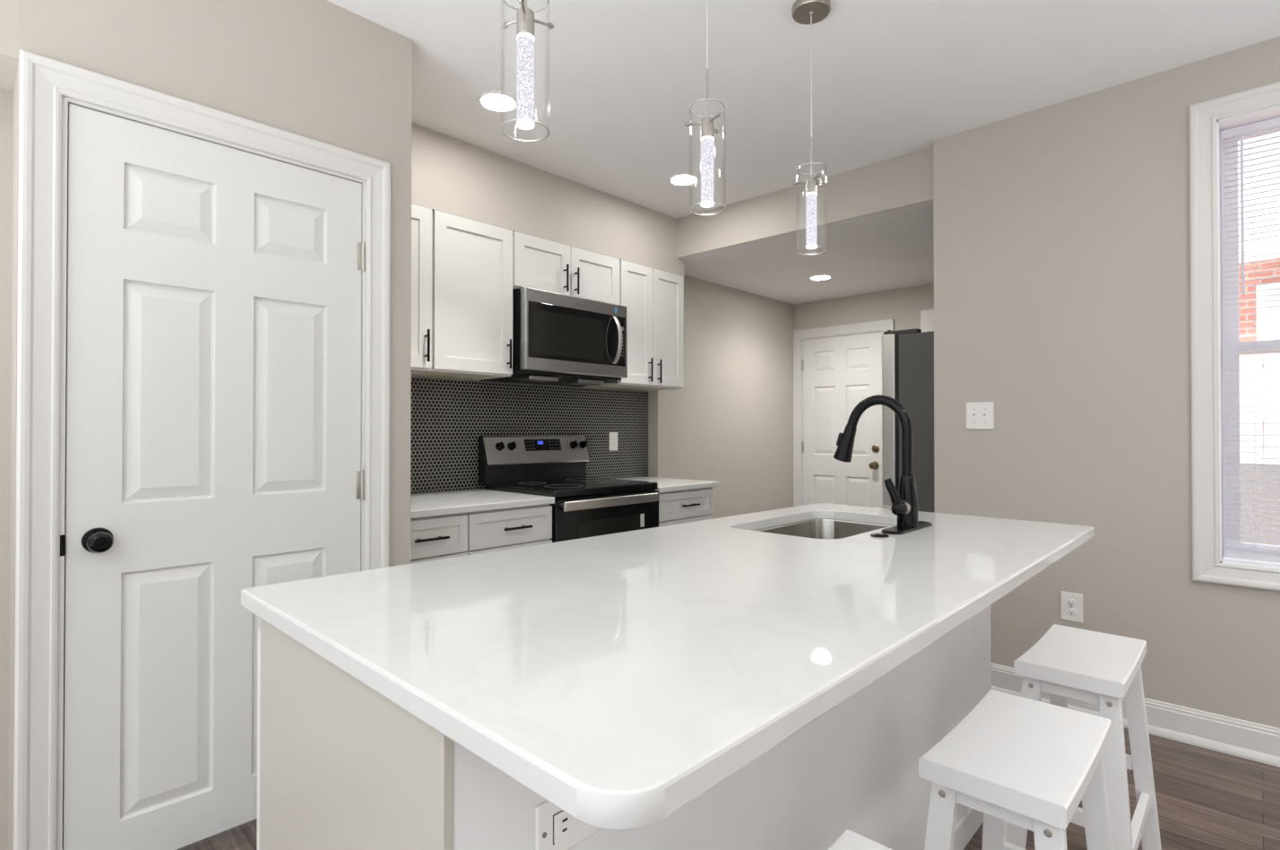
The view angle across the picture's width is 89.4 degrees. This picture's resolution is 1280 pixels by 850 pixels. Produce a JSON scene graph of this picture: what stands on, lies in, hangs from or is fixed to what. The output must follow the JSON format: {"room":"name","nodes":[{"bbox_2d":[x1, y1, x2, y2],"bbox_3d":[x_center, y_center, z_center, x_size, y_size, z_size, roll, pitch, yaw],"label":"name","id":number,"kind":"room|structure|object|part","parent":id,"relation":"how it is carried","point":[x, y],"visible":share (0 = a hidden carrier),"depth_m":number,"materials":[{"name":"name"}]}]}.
{"room":"kitchen","nodes":[
{"label":"kitchen","id":0,"kind":"room"},
{"bbox_2d":[0,0,18,849],"bbox_3d":[-2.156,-0.100,1.237,0.377,2.614,1.600,0,-1,44],"label":"wall","id":1,"kind":"structure","parent":0,"point":[9,9],"depth_m":1.75,"materials":[{"name":"beige paint"}]},
{"bbox_2d":[9,0,411,849],"bbox_3d":[-1.568,-0.091,2.334,1.067,2.614,1.027,0,-1,44],"label":"wall","id":2,"kind":"structure","parent":0,"point":[323,71],"depth_m":2.03,"materials":[{"name":"beige paint"}]},
{"bbox_2d":[13,49,390,849],"bbox_3d":[-1.244,0.147,1.963,0.132,2.133,0.939,0,-1,44],"label":"trim","id":3,"kind":"structure","parent":2,"relation":"attached to","point":[47,86],"depth_m":1.63,"materials":[{"name":"white paint"}]},
{"bbox_2d":[60,103,365,849],"bbox_3d":[-1.206,0.186,1.926,0.100,2.030,0.777,0,-1,44],"label":"door","id":4,"kind":"structure","parent":2,"relation":"in","point":[213,357],"depth_m":1.85,"materials":[{"name":"white paint"}]},
{"bbox_3d":[-1.487,0.308,1.664,0.032,0.055,0.011,0,-1,44],"label":"latch plate","id":5,"kind":"part","parent":4,"relation":"part of","materials":[{"name":"black metal"}]},
{"bbox_3d":[-1.410,0.304,1.687,0.064,0.066,0.066,0,-1,44],"label":"knob","id":6,"kind":"part","parent":4,"relation":"part of","materials":[{"name":"black metal"}]},
{"bbox_2d":[410,373,648,492],"bbox_3d":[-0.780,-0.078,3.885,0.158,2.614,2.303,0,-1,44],"label":"backsplash","id":7,"kind":"structure","parent":0,"point":[448,417],"depth_m":3.77,"materials":[{"name":"black tile"}]},
{"bbox_2d":[410,203,432,372],"bbox_3d":[-1.233,-0.637,3.013,0.397,0.762,0.406,0,-1,44],"label":"upper cabinet","id":8,"kind":"object","parent":7,"relation":"attached to","point":[421,217],"visible":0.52,"depth_m":3.00,"materials":[{"name":"white paint"}]},
{"bbox_3d":[-0.989,-0.368,3.005,0.038,0.150,0.012,0,-1,44],"label":"bar handle","id":9,"kind":"part","parent":8,"relation":"part of","materials":[{"name":"black metal"}]},
{"bbox_2d":[410,209,512,380],"bbox_3d":[-0.934,-0.635,3.325,0.397,0.762,0.451,0,-1,44],"label":"upper cabinet","id":10,"kind":"object","parent":7,"relation":"attached to","point":[472,260],"visible":0.85,"depth_m":3.21,"materials":[{"name":"white paint"}]},
{"bbox_3d":[-0.674,-0.366,3.334,0.038,0.150,0.012,0,-1,44],"label":"bar handle","id":11,"kind":"part","parent":10,"relation":"part of","materials":[{"name":"black metal"}]},
{"bbox_2d":[512,231,619,304],"bbox_3d":[-0.507,-0.865,3.772,0.397,0.295,0.777,0,-1,44],"label":"upper cabinet","id":12,"kind":"object","parent":7,"relation":"attached to","point":[538,263],"visible":0.72,"depth_m":3.61,"materials":[{"name":"white paint"}]},
{"bbox_3d":[-0.530,-0.871,3.526,0.019,0.284,0.380,0,-1,44],"label":"door","id":13,"kind":"part","parent":12,"relation":"part of","materials":[{"name":"white paint"}]},
{"bbox_2d":[479,286,627,387],"bbox_3d":[-0.466,-0.479,3.740,0.493,0.469,0.748,0,-1,44],"label":"microwave","id":14,"kind":"object","parent":12,"relation":"attached to","point":[562,340],"visible":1,"depth_m":3.57,"materials":[{"name":"silver metal"}]},
{"bbox_3d":[-0.351,-0.500,3.630,0.050,0.429,0.748,0,-1,44],"label":"door frame","id":15,"kind":"part","parent":14,"relation":"part of","materials":[{"name":"silver metal"}]},
{"bbox_3d":[-0.334,-0.497,3.612,0.007,0.294,0.709,0,-1,44],"label":"door glass","id":16,"kind":"part","parent":14,"relation":"part of","materials":[{"name":"black glass"}]},
{"bbox_3d":[-0.132,-0.498,3.777,0.063,0.276,0.027,0,-1,44],"label":"handle","id":17,"kind":"part","parent":14,"relation":"part of","materials":[{"name":"silver metal"}]},
{"bbox_3d":[-0.412,-0.819,3.611,0.038,0.150,0.012,0,-1,44],"label":"bar handle","id":18,"kind":"part","parent":12,"relation":"part of","materials":[{"name":"black metal"}]},
{"bbox_3d":[-0.358,-0.815,3.667,0.038,0.150,0.012,0,-1,44],"label":"bar handle","id":19,"kind":"part","parent":12,"relation":"part of","materials":[{"name":"black metal"}]},
{"bbox_3d":[-0.263,-0.869,3.805,0.019,0.284,0.384,0,-1,44],"label":"door","id":20,"kind":"part","parent":12,"relation":"part of","materials":[{"name":"white paint"}]},
{"bbox_2d":[609,432,617,450],"bbox_3d":[-0.179,0.111,4.389,0.008,0.124,0.078,0,-1,44],"label":"wall outlet","id":21,"kind":"object","parent":7,"relation":"attached to","point":[613,436],"visible":1,"depth_m":4.38,"materials":[{"name":"white plastic"}]},
{"bbox_2d":[582,259,683,390],"bbox_3d":[-0.027,-0.627,4.270,0.397,0.762,0.602,0,-1,44],"label":"upper cabinet","id":22,"kind":"object","parent":7,"relation":"attached to","point":[653,298],"visible":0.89,"depth_m":4.16,"materials":[{"name":"white paint"}]},
{"bbox_3d":[-0.024,-0.633,4.052,0.019,0.751,0.284,0,-1,44],"label":"door","id":23,"kind":"part","parent":22,"relation":"part of","materials":[{"name":"white paint"}]},
{"bbox_3d":[0.068,-0.349,4.108,0.038,0.150,0.012,0,-1,44],"label":"bar handle","id":24,"kind":"part","parent":22,"relation":"part of","materials":[{"name":"black metal"}]},
{"bbox_3d":[0.126,-0.345,4.169,0.038,0.150,0.012,0,-1,44],"label":"bar handle","id":25,"kind":"part","parent":22,"relation":"part of","materials":[{"name":"black metal"}]},
{"bbox_3d":[0.183,-0.631,4.268,0.019,0.751,0.306,0,-1,44],"label":"door","id":26,"kind":"part","parent":22,"relation":"part of","materials":[{"name":"white paint"}]},
{"bbox_2d":[411,122,684,276],"bbox_3d":[-0.612,-1.200,3.700,0.369,0.373,2.255,0,-1,44],"label":"wall","id":27,"kind":"structure","parent":0,"point":[450,175],"depth_m":3.47,"materials":[{"name":"beige paint"}]},
{"bbox_2d":[647,275,794,518],"bbox_3d":[0.723,0.055,5.384,0.250,2.372,1.982,0,-1,44],"label":"wall","id":28,"kind":"structure","parent":0,"point":[730,422],"depth_m":5.22,"materials":[{"name":"beige paint"}]},
{"bbox_2d":[175,726,1279,849],"bbox_3d":[0.877,1.274,2.024,6.450,0.120,7.050,0,-1,44],"label":"floor","id":29,"kind":"structure","parent":0,"point":[1206,799],"depth_m":2.06,"materials":[{"name":"brown wood"}]},
{"bbox_2d":[410,512,467,563],"bbox_3d":[-1.115,0.800,2.894,0.712,0.841,0.394,0,-1,44],"label":"base cabinet","id":30,"kind":"object","parent":29,"relation":"on","point":[445,536],"visible":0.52,"depth_m":2.72,"materials":[{"name":"white paint"}]},
{"bbox_3d":[-0.863,0.471,2.672,0.038,0.012,0.150,0,-1,44],"label":"bar handle","id":31,"kind":"part","parent":30,"relation":"part of","materials":[{"name":"black metal"}]},
{"bbox_3d":[-0.889,0.831,2.680,0.019,0.552,0.384,0,-1,44],"label":"cabinet door","id":32,"kind":"part","parent":30,"relation":"part of","materials":[{"name":"white paint"}]},
{"bbox_2d":[410,488,554,518],"bbox_3d":[-0.965,0.365,3.066,0.701,0.030,0.867,0,-1,44],"label":"countertop","id":33,"kind":"structure","parent":30,"relation":"on","point":[456,501],"depth_m":2.99,"materials":[{"name":"white stone"}]},
{"bbox_2d":[466,503,552,554],"bbox_3d":[-0.817,0.803,3.204,0.712,0.841,0.461,0,-1,44],"label":"drawer","id":34,"kind":"object","parent":29,"relation":"on","point":[488,531],"visible":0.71,"depth_m":2.97,"materials":[{"name":"white paint"}]},
{"bbox_3d":[-0.593,0.834,2.989,0.019,0.552,0.455,0,-1,44],"label":"cabinet door","id":35,"kind":"part","parent":34,"relation":"part of","materials":[{"name":"white paint"}]},
{"bbox_3d":[-0.567,0.473,2.981,0.038,0.012,0.150,0,-1,44],"label":"bar handle","id":36,"kind":"part","parent":34,"relation":"part of","materials":[{"name":"black metal"}]},
{"bbox_2d":[477,434,658,542],"bbox_3d":[-0.383,0.628,3.632,0.748,1.137,0.756,0,-1,44],"label":"range","id":37,"kind":"object","parent":29,"relation":"on","point":[547,465],"visible":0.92,"depth_m":3.58,"materials":[{"name":"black metal"}]},
{"bbox_3d":[-0.780,0.119,3.626,0.049,0.053,0.048,0,-1,44],"label":"knob","id":38,"kind":"part","parent":37,"relation":"part of","materials":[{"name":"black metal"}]},
{"bbox_3d":[-0.725,0.120,3.684,0.049,0.053,0.048,0,-1,44],"label":"knob","id":39,"kind":"part","parent":37,"relation":"part of","materials":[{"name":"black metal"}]},
{"bbox_3d":[-0.579,0.119,3.863,0.022,0.067,0.264,0,-1,44],"label":"display panel","id":40,"kind":"part","parent":37,"relation":"part of","materials":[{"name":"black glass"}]},
{"bbox_2d":[484,476,657,498],"bbox_3d":[-0.376,0.345,3.629,0.610,0.040,0.753,0,-1,44],"label":"cooktop","id":41,"kind":"object","parent":37,"relation":"in","point":[555,487],"depth_m":3.51,"materials":[{"name":"black glass"}]},
{"bbox_3d":[-0.406,0.122,4.016,0.049,0.053,0.048,0,-1,44],"label":"knob","id":42,"kind":"part","parent":37,"relation":"part of","materials":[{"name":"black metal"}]},
{"bbox_3d":[-0.353,0.123,4.072,0.049,0.053,0.048,0,-1,44],"label":"knob","id":43,"kind":"part","parent":37,"relation":"part of","materials":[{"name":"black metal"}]},
{"bbox_3d":[-0.159,0.699,3.418,0.035,0.653,0.742,0,-1,44],"label":"oven door","id":44,"kind":"part","parent":37,"relation":"part of","materials":[{"name":"black glass"}]},
{"bbox_3d":[-0.144,0.398,3.377,0.048,0.047,0.673,0,-1,44],"label":"oven handle","id":45,"kind":"part","parent":37,"relation":"part of","materials":[{"name":"silver metal"}]},
{"bbox_2d":[256,605,991,849],"bbox_3d":[0.220,0.768,1.606,0.681,0.884,1.928,0,-1,44],"label":"kitchen island","id":46,"kind":"object","parent":29,"relation":"on","point":[341,765],"visible":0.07,"depth_m":1.03,"materials":[{"name":"white paint"}]},
{"bbox_3d":[-0.494,0.726,1.289,0.019,0.740,0.478,0,-1,44],"label":"cabinet door","id":47,"kind":"part","parent":46,"relation":"part of","materials":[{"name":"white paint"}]},
{"bbox_3d":[-0.425,0.762,0.897,0.614,0.884,0.012,0,-1,44],"label":"panel","id":48,"kind":"part","parent":46,"relation":"part of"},
{"bbox_2d":[535,800,602,849],"bbox_3d":[-0.082,0.491,0.809,0.009,0.072,0.116,0,-1,44],"label":"island outlet","id":49,"kind":"object","parent":46,"relation":"attached to","point":[555,828],"visible":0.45,"depth_m":0.79,"materials":[{"name":"white plastic"}]},
{"bbox_2d":[241,502,1094,830],"bbox_3d":[0.318,0.309,1.528,0.968,0.030,1.972,0,-1,44],"label":"island countertop","id":50,"kind":"structure","parent":46,"relation":"on","point":[618,678],"depth_m":0.92,"materials":[{"name":"white stone"}]},
{"bbox_2d":[755,518,890,539],"bbox_3d":[0.565,0.428,1.976,0.377,0.199,0.602,0,-1,44],"label":"sink","id":51,"kind":"object","parent":50,"relation":"in","point":[829,529],"visible":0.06,"depth_m":2.23,"materials":[{"name":"silver metal"}]},
{"bbox_2d":[870,532,889,537],"bbox_3d":[0.638,0.292,1.722,0.047,0.007,0.047,0,-1,44],"label":"switch","id":52,"kind":"object","parent":50,"relation":"on","point":[876,534],"visible":1,"depth_m":1.71,"materials":[{"name":"black metal"}]},
{"bbox_2d":[833,394,932,534],"bbox_3d":[0.696,0.104,1.920,0.254,0.386,0.264,0,-1,44],"label":"faucet","id":53,"kind":"object","parent":50,"relation":"on","point":[904,506],"visible":1,"depth_m":1.84,"materials":[{"name":"black metal"}]},
{"bbox_3d":[0.714,0.201,1.807,0.055,0.107,0.042,0,-1,44],"label":"lever handle","id":54,"kind":"part","parent":53,"relation":"part of","materials":[{"name":"black metal"}]},
{"bbox_3d":[0.766,0.293,1.851,0.058,0.008,0.264,0,-1,44],"label":"deck plate","id":55,"kind":"part","parent":53,"relation":"part of","materials":[{"name":"black metal"}]},
{"bbox_2d":[658,486,712,526],"bbox_3d":[0.058,0.810,4.117,0.712,0.841,0.548,0,-1,44],"label":"base cabinet","id":56,"kind":"object","parent":29,"relation":"on","point":[687,505],"visible":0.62,"depth_m":3.88,"materials":[{"name":"white paint"}]},
{"bbox_2d":[612,475,720,492],"bbox_3d":[0.059,0.374,4.134,0.701,0.030,0.571,0,-1,44],"label":"countertop","id":57,"kind":"structure","parent":56,"relation":"on","point":[664,484],"depth_m":4.00,"materials":[{"name":"white stone"}]},
{"bbox_3d":[0.276,0.841,3.895,0.019,0.552,0.510,0,-1,44],"label":"cabinet door","id":58,"kind":"part","parent":56,"relation":"part of","materials":[{"name":"white paint"}]},
{"bbox_3d":[0.302,0.481,3.887,0.038,0.012,0.150,0,-1,44],"label":"bar handle","id":59,"kind":"part","parent":56,"relation":"part of","materials":[{"name":"black metal"}]},
{"bbox_2d":[827,829,892,849],"bbox_3d":[0.237,0.898,0.721,0.286,0.610,0.485,0,-1,44],"label":"bar stool","id":60,"kind":"object","parent":29,"relation":"on","point":[848,840],"visible":1,"depth_m":0.92,"materials":[{"name":"white paint"}]},
{"bbox_2d":[882,328,934,512],"bbox_3d":[2.069,0.324,4.041,0.851,1.812,0.900,0,-1,44],"label":"fridge","id":61,"kind":"object","parent":29,"relation":"on","point":[908,354],"visible":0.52,"depth_m":3.85,"materials":[{"name":"black metal"}]},
{"bbox_3d":[1.673,-0.032,4.110,0.078,1.045,0.448,0,-1,44],"label":"door","id":62,"kind":"part","parent":61,"relation":"part of","materials":[{"name":"silver metal"}]},
{"bbox_2d":[918,689,1114,849],"bbox_3d":[0.729,0.902,1.236,0.286,0.610,0.485,0,-1,44],"label":"bar stool","id":63,"kind":"object","parent":29,"relation":"on","point":[1029,764],"visible":1,"depth_m":1.17,"materials":[{"name":"white paint"}]},
{"bbox_3d":[0.519,0.921,1.162,0.115,0.572,0.049,0,0,-15],"label":"leg","id":64,"kind":"part","parent":63,"relation":"part of","materials":[{"name":"white paint"}]},
{"bbox_3d":[0.794,0.923,1.449,0.049,0.572,0.115,0,0,12],"label":"leg","id":65,"kind":"part","parent":63,"relation":"part of","materials":[{"name":"white paint"}]},
{"bbox_3d":[0.664,0.919,1.022,0.049,0.572,0.115,0,0,12],"label":"leg","id":66,"kind":"part","parent":63,"relation":"part of","materials":[{"name":"white paint"}]},
{"bbox_3d":[0.940,0.922,1.309,0.115,0.572,0.049,0,0,-15],"label":"leg","id":67,"kind":"part","parent":63,"relation":"part of","materials":[{"name":"white paint"}]},
{"bbox_2d":[1006,623,1161,849],"bbox_3d":[1.187,0.906,1.728,0.286,0.610,0.485,0,-1,44],"label":"bar stool","id":68,"kind":"object","parent":29,"relation":"on","point":[1100,669],"visible":0.8,"depth_m":1.65,"materials":[{"name":"white paint"}]},
{"bbox_3d":[0.976,0.925,1.655,0.115,0.572,0.049,0,0,-15],"label":"leg","id":69,"kind":"part","parent":68,"relation":"part of","materials":[{"name":"white paint"}]},
{"bbox_3d":[1.251,0.927,1.942,0.049,0.572,0.115,0,0,12],"label":"leg","id":70,"kind":"part","parent":68,"relation":"part of","materials":[{"name":"white paint"}]},
{"bbox_3d":[1.187,0.621,1.731,0.226,0.040,0.424,0,-1,44],"label":"seat","id":71,"kind":"part","parent":68,"relation":"part of","materials":[{"name":"white paint"}]},
{"bbox_3d":[1.122,0.923,1.515,0.049,0.572,0.115,0,0,12],"label":"leg","id":72,"kind":"part","parent":68,"relation":"part of","materials":[{"name":"white paint"}]},
{"bbox_3d":[1.397,0.926,1.802,0.115,0.572,0.049,0,0,-15],"label":"leg","id":73,"kind":"part","parent":68,"relation":"part of","materials":[{"name":"white paint"}]},
{"bbox_2d":[327,0,1279,218],"bbox_3d":[0.509,-1.473,0.543,6.800,0.120,5.370,0,-1,44],"label":"ceiling","id":74,"kind":"structure","parent":0,"point":[618,82],"depth_m":2.54,"materials":[{"name":"paint"}]},
{"bbox_2d":[477,91,516,112],"bbox_3d":[-0.611,-1.391,2.787,0.172,0.007,0.172,0,-1,44],"label":"recessed light","id":75,"kind":"object","parent":74,"relation":"in","point":[490,100],"visible":0.95,"depth_m":2.78,"materials":[{"name":"white plastic"}]},
{"bbox_2d":[500,0,553,135],"bbox_3d":[-0.233,-1.007,1.318,0.125,0.820,0.125,0,-1,44],"label":"pendant light","id":76,"kind":"object","parent":74,"relation":"hanging from","point":[524,20],"visible":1,"depth_m":1.30,"materials":[{"name":"silver metal"}]},
{"bbox_3d":[-0.233,-0.735,1.316,0.098,0.274,0.098,0,-1,44],"label":"lamp shade","id":77,"kind":"part","parent":76,"relation":"part of","materials":[{"name":"clear glass"}]},
{"bbox_2d":[501,0,553,37],"bbox_3d":[-0.234,-0.883,1.327,0.106,0.190,0.106,0,-1,44],"label":"socket","id":78,"kind":"object","parent":76,"relation":"attached to","point":[524,20],"depth_m":1.30,"materials":[{"name":"silver metal"}]},
{"bbox_2d":[668,172,699,185],"bbox_3d":[0.248,-1.383,3.652,0.172,0.007,0.172,0,-1,44],"label":"recessed light","id":79,"kind":"object","parent":74,"relation":"in","point":[683,178],"visible":1,"depth_m":3.65,"materials":[{"name":"white plastic"}]},
{"bbox_2d":[684,0,726,215],"bbox_3d":[0.182,-0.992,1.751,0.125,0.820,0.125,0,0,18],"label":"pendant light","id":80,"kind":"object","parent":74,"relation":"hanging from","point":[708,130],"visible":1,"depth_m":1.74,"materials":[{"name":"silver metal"}]},
{"bbox_2d":[684,68,721,138],"bbox_3d":[0.192,-0.869,1.753,0.108,0.190,0.103,0,-1,44],"label":"socket","id":81,"kind":"object","parent":80,"relation":"attached to","point":[708,130],"depth_m":1.74,"materials":[{"name":"silver metal"}]},
{"bbox_3d":[0.182,-1.167,1.753,0.004,0.416,0.004,0,0,18],"label":"cord","id":82,"kind":"part","parent":80,"relation":"part of","materials":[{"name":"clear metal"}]},
{"bbox_2d":[791,0,830,255],"bbox_3d":[0.572,-0.989,2.158,0.125,0.820,0.125,0,-1,32],"label":"pendant light","id":83,"kind":"object","parent":74,"relation":"hanging from","point":[803,12],"visible":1,"depth_m":2.15,"materials":[{"name":"silver metal"}]},
{"bbox_2d":[792,136,822,193],"bbox_3d":[0.579,-0.865,2.166,0.109,0.190,0.098,0,-1,44],"label":"socket","id":84,"kind":"object","parent":83,"relation":"attached to","point":[811,182],"depth_m":2.15,"materials":[{"name":"silver metal"}]},
{"bbox_3d":[0.572,-1.163,2.159,0.004,0.416,0.004,0,-1,32],"label":"cord","id":85,"kind":"part","parent":83,"relation":"part of","materials":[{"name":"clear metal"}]},
{"bbox_2d":[679,199,934,303],"bbox_3d":[1.597,-1.168,4.565,2.600,0.100,2.214,0,-1,44],"label":"ceiling","id":86,"kind":"structure","parent":0,"point":[893,248],"depth_m":4.38,"materials":[{"name":"paint"}]},
{"bbox_2d":[808,274,831,280],"bbox_3d":[1.362,-1.111,4.883,0.172,0.007,0.172,0,-1,44],"label":"recessed light","id":87,"kind":"object","parent":86,"relation":"in","point":[821,277],"visible":1,"depth_m":4.87,"materials":[{"name":"white plastic"}]},
{"bbox_2d":[794,283,934,340],"bbox_3d":[2.309,0.053,5.152,2.400,2.372,0.120,0,-1,44],"label":"wall","id":88,"kind":"structure","parent":0,"point":[904,306],"depth_m":5.43,"materials":[{"name":"beige paint"}]},
{"bbox_2d":[801,331,882,508],"bbox_3d":[1.724,0.231,5.593,0.746,2.000,0.097,0,-1,44],"label":"door","id":89,"kind":"structure","parent":88,"relation":"in","point":[839,373],"depth_m":5.60,"materials":[{"name":"white paint"}]},
{"bbox_3d":[1.936,0.336,5.365,0.066,0.066,0.062,0,-1,44],"label":"knob","id":90,"kind":"part","parent":89,"relation":"part of","materials":[{"name":"gold metal"}]},
{"bbox_2d":[793,319,894,506],"bbox_3d":[1.737,0.189,5.605,0.939,2.108,0.020,0,-1,44],"label":"trim","id":91,"kind":"structure","parent":88,"relation":"attached to","point":[880,325],"depth_m":5.87,"materials":[{"name":"white paint"}]},
{"bbox_2d":[920,308,934,332],"bbox_3d":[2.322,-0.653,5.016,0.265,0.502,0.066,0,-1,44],"label":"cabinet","id":92,"kind":"object","parent":88,"relation":"attached to","point":[927,315],"visible":0.2,"depth_m":5.05,"materials":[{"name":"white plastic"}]},
{"bbox_2d":[933,36,1279,727],"bbox_3d":[3.125,-0.097,1.630,4.545,2.614,0.150,0,-1,44],"label":"wall","id":93,"kind":"structure","parent":0,"point":[1061,231],"depth_m":2.70,"materials":[{"name":"beige paint"}]},
{"bbox_2d":[676,147,933,258],"bbox_3d":[0.706,-1.304,3.925,2.201,0.362,0.010,0,-1,42],"label":"wall","id":94,"kind":"structure","parent":93,"relation":"attached to","point":[907,179],"depth_m":3.64,"materials":[{"name":"beige paint"}]},
{"bbox_2d":[966,401,994,429],"bbox_3d":[1.574,-0.043,3.000,0.118,0.126,0.018,0,-1,44],"label":"light switch","id":95,"kind":"object","parent":93,"relation":"attached to","point":[979,415],"visible":1,"depth_m":3.00,"materials":[{"name":"white plastic"}]},
{"bbox_2d":[1060,590,1082,622],"bbox_3d":[1.836,0.774,2.750,0.080,0.120,0.008,0,-1,44],"label":"wall outlet","id":96,"kind":"object","parent":93,"relation":"attached to","point":[1071,603],"visible":1,"depth_m":2.75,"materials":[{"name":"white plastic"}]},
{"bbox_2d":[1066,598,1076,605],"bbox_3d":[1.834,0.754,2.748,0.033,0.033,0.003,0,-1,44],"label":"receptacle","id":97,"kind":"object","parent":96,"relation":"attached to","point":[1069,601],"depth_m":2.75,"materials":[{"name":"white plastic"}]},
{"bbox_2d":[1066,607,1076,615],"bbox_3d":[1.834,0.793,2.748,0.033,0.033,0.003,0,-1,44],"label":"receptacle","id":98,"kind":"object","parent":96,"relation":"attached to","point":[1070,611],"depth_m":2.75,"materials":[{"name":"white plastic"}]},
{"bbox_2d":[991,662,1279,767],"bbox_3d":[3.064,1.145,1.557,4.545,0.130,0.026,0,-1,44],"label":"baseboard","id":99,"kind":"structure","parent":93,"relation":"attached to","point":[1251,740],"depth_m":2.46,"materials":[{"name":"white paint"}]},
{"bbox_2d":[1189,81,1279,591],"bbox_3d":[2.483,-0.319,2.128,1.022,1.821,0.022,0,-1,44],"label":"trim","id":100,"kind":"structure","parent":93,"relation":"attached to","point":[1206,566],"depth_m":2.45,"materials":[{"name":"white paint"}]},
{"bbox_2d":[1216,104,1279,568],"bbox_3d":[2.542,-0.319,2.190,0.878,1.677,0.151,0,-1,44],"label":"window","id":101,"kind":"structure","parent":93,"relation":"in","point":[1241,557],"depth_m":2.46,"materials":[{"name":"white plastic"}]},
{"bbox_3d":[2.567,-0.707,2.219,0.852,0.873,0.030,0,-1,44],"label":"sash","id":102,"kind":"part","parent":101,"relation":"part of","materials":[{"name":"white plastic"}]},
{"bbox_2d":[1221,119,1279,553],"bbox_3d":[2.512,-0.323,2.157,0.840,1.572,0.036,0,-1,44],"label":"window blind","id":103,"kind":"object","parent":101,"relation":"attached to","point":[1273,125],"visible":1,"depth_m":2.40,"materials":[{"name":"white plastic"}]},
{"bbox_3d":[2.515,0.455,2.154,0.836,0.016,0.026,0,-1,44],"label":"rail","id":104,"kind":"part","parent":103,"relation":"part of","materials":[{"name":"white plastic"}]},
{"bbox_3d":[2.273,-0.313,2.392,0.002,1.540,0.027,0,-1,44],"label":"ladder cord","id":105,"kind":"part","parent":103,"relation":"part of","materials":[{"name":"white fabric"}]},
{"bbox_3d":[2.543,0.096,2.187,0.852,0.822,0.030,0,-1,44],"label":"sash","id":106,"kind":"part","parent":101,"relation":"part of","materials":[{"name":"white plastic"}]},
{"bbox_3d":[2.523,0.502,2.163,0.852,0.010,0.023,0,-1,44],"label":"sill","id":107,"kind":"part","parent":101,"relation":"part of","materials":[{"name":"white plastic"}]},
{"label":"outside","id":108,"kind":"structure","parent":0,"visible":0},
{"bbox_3d":[17.855,1.447,6.038,18.600,0.600,26.550,0,-1,44],"label":"ground","id":109,"kind":"structure","parent":108,"visible":0},
{"bbox_2d":[1238,236,1279,463],"bbox_3d":[10.083,-0.369,6.545,13.100,3.040,5.200,0,-1,44],"label":"house","id":110,"kind":"structure","parent":109,"relation":"on","point":[1249,329],"depth_m":6.74,"materials":[{"name":"red brick"}]},
{"bbox_3d":[6.676,-0.759,6.535,0.480,1.260,0.025,0,-1,44],"label":"pane","id":111,"kind":"part","parent":110,"relation":"part of","materials":[{"name":"white glass"}]},
{"bbox_2d":[1239,352,1279,464],"bbox_3d":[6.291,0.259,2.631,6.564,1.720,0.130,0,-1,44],"label":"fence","id":112,"kind":"object","parent":109,"relation":"on","point":[1267,360],"visible":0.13,"depth_m":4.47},
{"bbox_3d":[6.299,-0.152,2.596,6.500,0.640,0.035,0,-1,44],"label":"rail","id":113,"kind":"part","parent":112,"relation":"part of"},
{"bbox_2d":[1240,464,1279,544],"bbox_3d":[6.318,0.689,2.609,6.500,0.858,0.160,0,-1,44],"label":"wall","id":114,"kind":"structure","parent":109,"relation":"on","point":[1242,466],"depth_m":4.46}
]}

